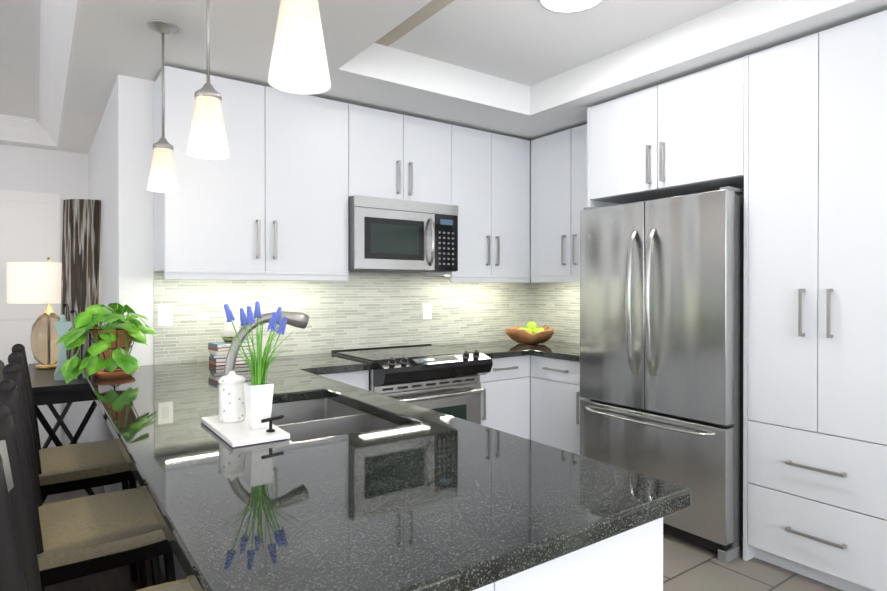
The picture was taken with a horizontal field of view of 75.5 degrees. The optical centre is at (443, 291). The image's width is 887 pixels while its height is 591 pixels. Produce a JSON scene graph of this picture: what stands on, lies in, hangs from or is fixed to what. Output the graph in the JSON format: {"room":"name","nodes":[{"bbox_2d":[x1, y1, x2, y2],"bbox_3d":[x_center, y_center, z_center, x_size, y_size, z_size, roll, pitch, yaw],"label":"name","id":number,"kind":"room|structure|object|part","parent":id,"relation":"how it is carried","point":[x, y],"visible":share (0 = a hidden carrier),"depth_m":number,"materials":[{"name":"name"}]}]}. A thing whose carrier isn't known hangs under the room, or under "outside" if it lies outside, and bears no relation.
{"room":"kitchen","nodes":[
{"label":"kitchen","id":0,"kind":"room"},
{"bbox_2d":[0,75,579,492],"bbox_3d":[-0.933,-0.076,0.844,8.100,2.750,9.300,0,0,-35],"label":"wall","id":1,"kind":"structure","parent":0,"point":[110,170],"depth_m":3.89,"materials":[{"name":"paint"}]},
{"bbox_2d":[0,114,31,143],"bbox_3d":[-4.842,-1.233,3.244,4.110,0.160,0.150,0,0,-35],"label":"crown molding","id":2,"kind":"structure","parent":1,"relation":"attached to","point":[12,128],"depth_m":4.37,"materials":[{"name":"white"}]},
{"bbox_2d":[32,0,81,146],"bbox_3d":[-0.608,-1.221,0.976,0.150,0.160,8.750,0,0,-35],"label":"ceiling beam","id":3,"kind":"structure","parent":1,"relation":"attached to","point":[56,24],"depth_m":3.06,"materials":[{"name":"white paint"}]},
{"bbox_2d":[158,304,172,325],"bbox_3d":[-1.535,0.127,3.162,0.075,0.120,0.007,0,0,-35],"label":"outlet","id":4,"kind":"object","parent":1,"relation":"attached to","point":[165,314],"depth_m":3.16,"materials":[{"name":"white plastic"}]},
{"bbox_2d":[224,307,244,325],"bbox_3d":[-1.229,0.146,3.379,0.120,0.115,0.007,0,0,-35],"label":"outlet","id":5,"kind":"object","parent":1,"relation":"attached to","point":[236,312],"depth_m":3.38,"materials":[{"name":"white plastic"}]},
{"bbox_2d":[154,66,529,282],"bbox_3d":[-0.456,-0.602,3.704,2.504,1.070,0.365,0,0,-35],"label":"upper cabinet","id":6,"kind":"object","parent":1,"relation":"attached to","point":[267,199],"visible":1,"depth_m":3.30,"materials":[{"name":"white wood"}]},
{"bbox_2d":[348,195,457,272],"bbox_3d":[-0.313,-0.353,3.743,0.758,0.442,0.468,0,0,-35],"label":"microwave","id":7,"kind":"object","parent":6,"relation":"attached to","point":[393,235],"visible":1,"depth_m":3.56,"materials":[{"name":"grey metal"}]},
{"bbox_2d":[423,303,431,319],"bbox_3d":[-0.116,0.142,4.169,0.075,0.115,0.007,0,0,-35],"label":"outlet","id":8,"kind":"object","parent":1,"relation":"attached to","point":[427,308],"depth_m":4.16,"materials":[{"name":"white plastic"}]},
{"bbox_2d":[531,124,586,282],"bbox_3d":[1.000,-0.604,4.084,0.375,1.068,0.764,0,0,-35],"label":"upper cabinet","id":9,"kind":"object","parent":1,"relation":"attached to","point":[558,181],"visible":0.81,"depth_m":4.08,"materials":[{"name":"white wood"}]},
{"bbox_2d":[43,486,842,590],"bbox_3d":[-1.014,1.325,0.793,7.500,0.050,8.900,0,0,-35],"label":"floor","id":10,"kind":"structure","parent":0,"point":[689,566],"depth_m":2.61,"materials":[{"name":"tile"}]},
{"bbox_2d":[0,360,4,380],"bbox_3d":[-2.072,0.804,1.879,1.035,0.880,2.700,0,0,-35],"label":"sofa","id":11,"kind":"object","parent":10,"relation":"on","point":[2,365],"visible":0.06,"depth_m":2.89,"materials":[{"name":"grey fabric"}]},
{"bbox_2d":[28,363,96,503],"bbox_3d":[-2.546,0.912,3.830,0.380,0.756,1.270,0,0,-35],"label":"console table","id":12,"kind":"object","parent":10,"relation":"on","point":[48,391],"visible":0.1,"depth_m":3.38,"materials":[{"name":"black wood"}]},
{"bbox_2d":[7,257,61,368],"bbox_3d":[-2.768,0.145,4.018,0.470,0.774,0.470,0,0,-35],"label":"table lamp","id":13,"kind":"object","parent":12,"relation":"on","point":[33,282],"visible":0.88,"depth_m":3.83,"materials":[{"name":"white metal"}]},
{"bbox_2d":[54,315,76,380],"bbox_3d":[-2.325,0.337,3.524,0.116,0.400,0.080,0,0,-35],"label":"vase","id":14,"kind":"object","parent":12,"relation":"on","point":[62,326],"visible":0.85,"depth_m":3.48,"materials":[{"name":"teal paint"}]},
{"bbox_2d":[62,304,81,375],"bbox_3d":[-2.380,0.304,3.675,0.105,0.459,0.110,0,0,-35],"label":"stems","id":15,"kind":"object","parent":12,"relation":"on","point":[71,311],"visible":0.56,"depth_m":3.67,"materials":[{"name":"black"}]},
{"bbox_2d":[60,199,100,369],"bbox_3d":[-2.437,-0.042,3.825,0.257,1.150,0.077,0,0,0],"label":"plank","id":16,"kind":"object","parent":12,"relation":"on","point":[80,258],"visible":0.67,"depth_m":3.81,"materials":[{"name":"brown wood"}]},
{"bbox_2d":[8,344,147,588],"bbox_3d":[-1.451,0.751,2.283,0.461,1.084,0.439,0,0,-35],"label":"bar stool","id":17,"kind":"object","parent":10,"relation":"on","point":[72,467],"visible":0.48,"depth_m":2.16,"materials":[{"name":"fabric"}]},
{"bbox_2d":[0,363,175,590],"bbox_3d":[-1.017,0.754,1.671,0.461,1.084,0.439,0,0,-35],"label":"bar stool","id":18,"kind":"object","parent":10,"relation":"on","point":[82,536],"visible":0.73,"depth_m":1.55,"materials":[{"name":"fabric"}]},
{"bbox_2d":[0,404,192,590],"bbox_3d":[-0.589,0.758,1.067,0.461,1.084,0.439,0,0,-35],"label":"bar stool","id":19,"kind":"object","parent":10,"relation":"on","point":[19,567],"visible":0.9,"depth_m":1.11,"materials":[{"name":"fabric"}]},
{"bbox_2d":[320,370,368,389],"bbox_3d":[-0.768,0.862,3.352,0.436,0.848,0.592,0,0,-35],"label":"base cabinet","id":20,"kind":"object","parent":10,"relation":"on","point":[360,379],"depth_m":3.18,"materials":[{"name":"white"}]},
{"bbox_2d":[159,517,662,590],"bbox_3d":[-0.566,0.868,2.152,0.627,0.849,2.780,0,0,-35],"label":"base cabinet","id":21,"kind":"object","parent":10,"relation":"on","point":[630,560],"depth_m":1.07,"materials":[{"name":"white wood"}]},
{"bbox_2d":[82,340,690,590],"bbox_3d":[0.253,0.514,2.719,3.181,0.230,2.801,0,0,-35],"label":"countertop","id":22,"kind":"structure","parent":21,"relation":"on","point":[346,487],"depth_m":1.19,"materials":[{"name":"stone"}]},
{"bbox_2d":[55,303,156,383],"bbox_3d":[-1.579,0.230,2.696,0.420,0.357,0.457,0,0,-35],"label":"pothos plant","id":23,"kind":"object","parent":22,"relation":"on","point":[112,345],"visible":1,"depth_m":2.60,"materials":[{"name":"green plant"}]},
{"bbox_2d":[208,341,252,365],"bbox_3d":[-1.181,0.338,3.183,0.215,0.116,0.160,0,0,-35],"label":"books","id":24,"kind":"object","parent":22,"relation":"on","point":[218,351],"visible":0.73,"depth_m":3.11,"materials":[{"name":"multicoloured paper"}]},
{"bbox_2d":[221,310,238,341],"bbox_3d":[-1.181,0.188,3.182,0.101,0.181,0.101,0,0,-35],"label":"pear","id":25,"kind":"object","parent":24,"relation":"on","point":[228,331],"visible":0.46,"depth_m":3.15,"materials":[{"name":"white ceramic"}]},
{"bbox_2d":[201,412,289,446],"bbox_3d":[-0.587,0.396,1.677,0.155,0.015,0.355,0,0,-35],"label":"marble tray","id":26,"kind":"object","parent":22,"relation":"on","point":[238,434],"visible":0.65,"depth_m":1.59,"materials":[{"name":"white stone"}]},
{"bbox_2d":[218,371,245,422],"bbox_3d":[-0.640,0.313,1.734,0.078,0.150,0.078,0,0,-35],"label":"canister","id":27,"kind":"object","parent":26,"relation":"on","point":[231,400],"visible":0.98,"depth_m":1.70,"materials":[{"name":"white ceramic"}]},
{"bbox_2d":[222,301,292,428],"bbox_3d":[-0.530,0.208,1.651,0.225,0.360,0.205,0,0,-35],"label":"flower vase","id":28,"kind":"object","parent":26,"relation":"on","point":[258,392],"visible":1,"depth_m":1.63,"materials":[{"name":"white ceramic"}]},
{"bbox_2d":[261,415,283,431],"bbox_3d":[-0.477,0.368,1.600,0.068,0.040,0.028,0,0,-35],"label":"soap pump","id":29,"kind":"object","parent":26,"relation":"on","point":[270,420],"visible":1,"depth_m":1.59,"materials":[{"name":"black metal"}]},
{"bbox_2d":[224,311,308,375],"bbox_3d":[-0.590,0.235,1.910,0.307,0.336,0.106,0,0,-35],"label":"faucet","id":30,"kind":"object","parent":22,"relation":"on","point":[298,319],"visible":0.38,"depth_m":1.90,"materials":[{"name":"silver metal"}]},
{"bbox_2d":[505,325,554,343],"bbox_3d":[0.680,0.323,4.338,0.402,0.133,0.394,0,0,-35],"label":"fruit bowl","id":31,"kind":"object","parent":22,"relation":"on","point":[516,334],"visible":0.98,"depth_m":4.24,"materials":[{"name":"brown wood"}]},
{"bbox_2d":[519,320,544,334],"bbox_3d":[0.669,0.280,4.343,0.220,0.135,0.188,0,0,-35],"label":"apples","id":32,"kind":"object","parent":31,"relation":"in","point":[531,326],"visible":0.62,"depth_m":4.31,"materials":[{"name":"green food"}]},
{"bbox_2d":[331,344,492,424],"bbox_3d":[-0.205,0.806,3.596,0.760,0.898,0.695,0,0,-35],"label":"range","id":33,"kind":"object","parent":10,"relation":"on","point":[444,380],"visible":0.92,"depth_m":3.42,"materials":[{"name":"silver metal"}]},
{"bbox_2d":[480,355,586,454],"bbox_3d":[0.620,0.858,4.027,1.075,0.848,1.098,0,0,-35],"label":"base cabinet","id":34,"kind":"object","parent":10,"relation":"on","point":[534,398],"depth_m":3.80,"materials":[{"name":"white wood"}]},
{"bbox_2d":[580,186,743,562],"bbox_3d":[1.330,0.391,3.252,0.764,1.792,0.895,0,0,-35],"label":"fridge","id":35,"kind":"object","parent":10,"relation":"on","point":[661,326],"visible":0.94,"depth_m":2.93,"materials":[{"name":"grey metal"}]},
{"bbox_2d":[739,10,886,590],"bbox_3d":[1.876,0.079,2.663,0.614,2.422,0.629,0,0,-35],"label":"tall cabinet","id":36,"kind":"object","parent":10,"relation":"on","point":[790,138],"depth_m":2.49,"materials":[{"name":"white wood"}]},
{"bbox_2d":[0,0,886,153],"bbox_3d":[-1.014,-1.320,0.779,7.500,0.360,8.900,0,0,-35],"label":"ceiling","id":37,"kind":"structure","parent":0,"point":[529,70],"depth_m":2.94,"materials":[{"name":"paint"}]},
{"bbox_2d":[147,20,179,192],"bbox_3d":[-1.214,-0.794,2.480,0.128,0.710,0.128,0,0,-35],"label":"pendant light","id":38,"kind":"object","parent":37,"relation":"hanging from","point":[162,27],"depth_m":2.45,"materials":[{"name":"white glass"}]},
{"bbox_3d":[-1.214,-0.528,2.481,0.128,0.178,0.128,0,0,-35],"label":"pendant light shade","id":39,"kind":"part","parent":38,"relation":"part of","materials":[{"name":"white glass"}]},
{"bbox_2d":[186,0,229,159],"bbox_3d":[-0.751,-0.791,1.827,0.128,0.710,0.128,0,0,-35],"label":"pendant light","id":40,"kind":"object","parent":37,"relation":"hanging from","point":[207,89],"depth_m":1.79,"materials":[{"name":"white glass"}]},
{"bbox_3d":[-0.751,-0.525,1.829,0.128,0.178,0.128,0,0,-35],"label":"pendant light shade","id":41,"kind":"part","parent":40,"relation":"part of","materials":[{"name":"white glass"}]},
{"bbox_2d":[538,0,603,13],"bbox_3d":[0.584,-1.334,2.588,0.311,0.012,0.311,0,0,-41],"label":"recessed light","id":42,"kind":"object","parent":37,"relation":"in","point":[566,6],"visible":0.9,"depth_m":2.64,"materials":[{"name":"white"}]},
{"bbox_2d":[587,57,742,207],"bbox_3d":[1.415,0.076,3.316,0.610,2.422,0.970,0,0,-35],"label":"upper cabinet","id":43,"kind":"object","parent":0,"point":[680,136],"depth_m":3.09,"materials":[{"name":"white wood"}]},
{"bbox_3d":[-0.299,-0.876,1.191,0.124,0.533,0.124,0,0,-35],"label":"pendant light","id":44,"kind":"object","parent":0,"visible":0},
{"bbox_2d":[268,0,330,94],"bbox_3d":[-0.299,-0.521,1.193,0.128,0.178,0.128,0,0,-35],"label":"shade","id":45,"kind":"object","parent":44,"relation":"hanging from","point":[298,64],"visible":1,"depth_m":1.15,"materials":[{"name":"white glass"}]}
]}

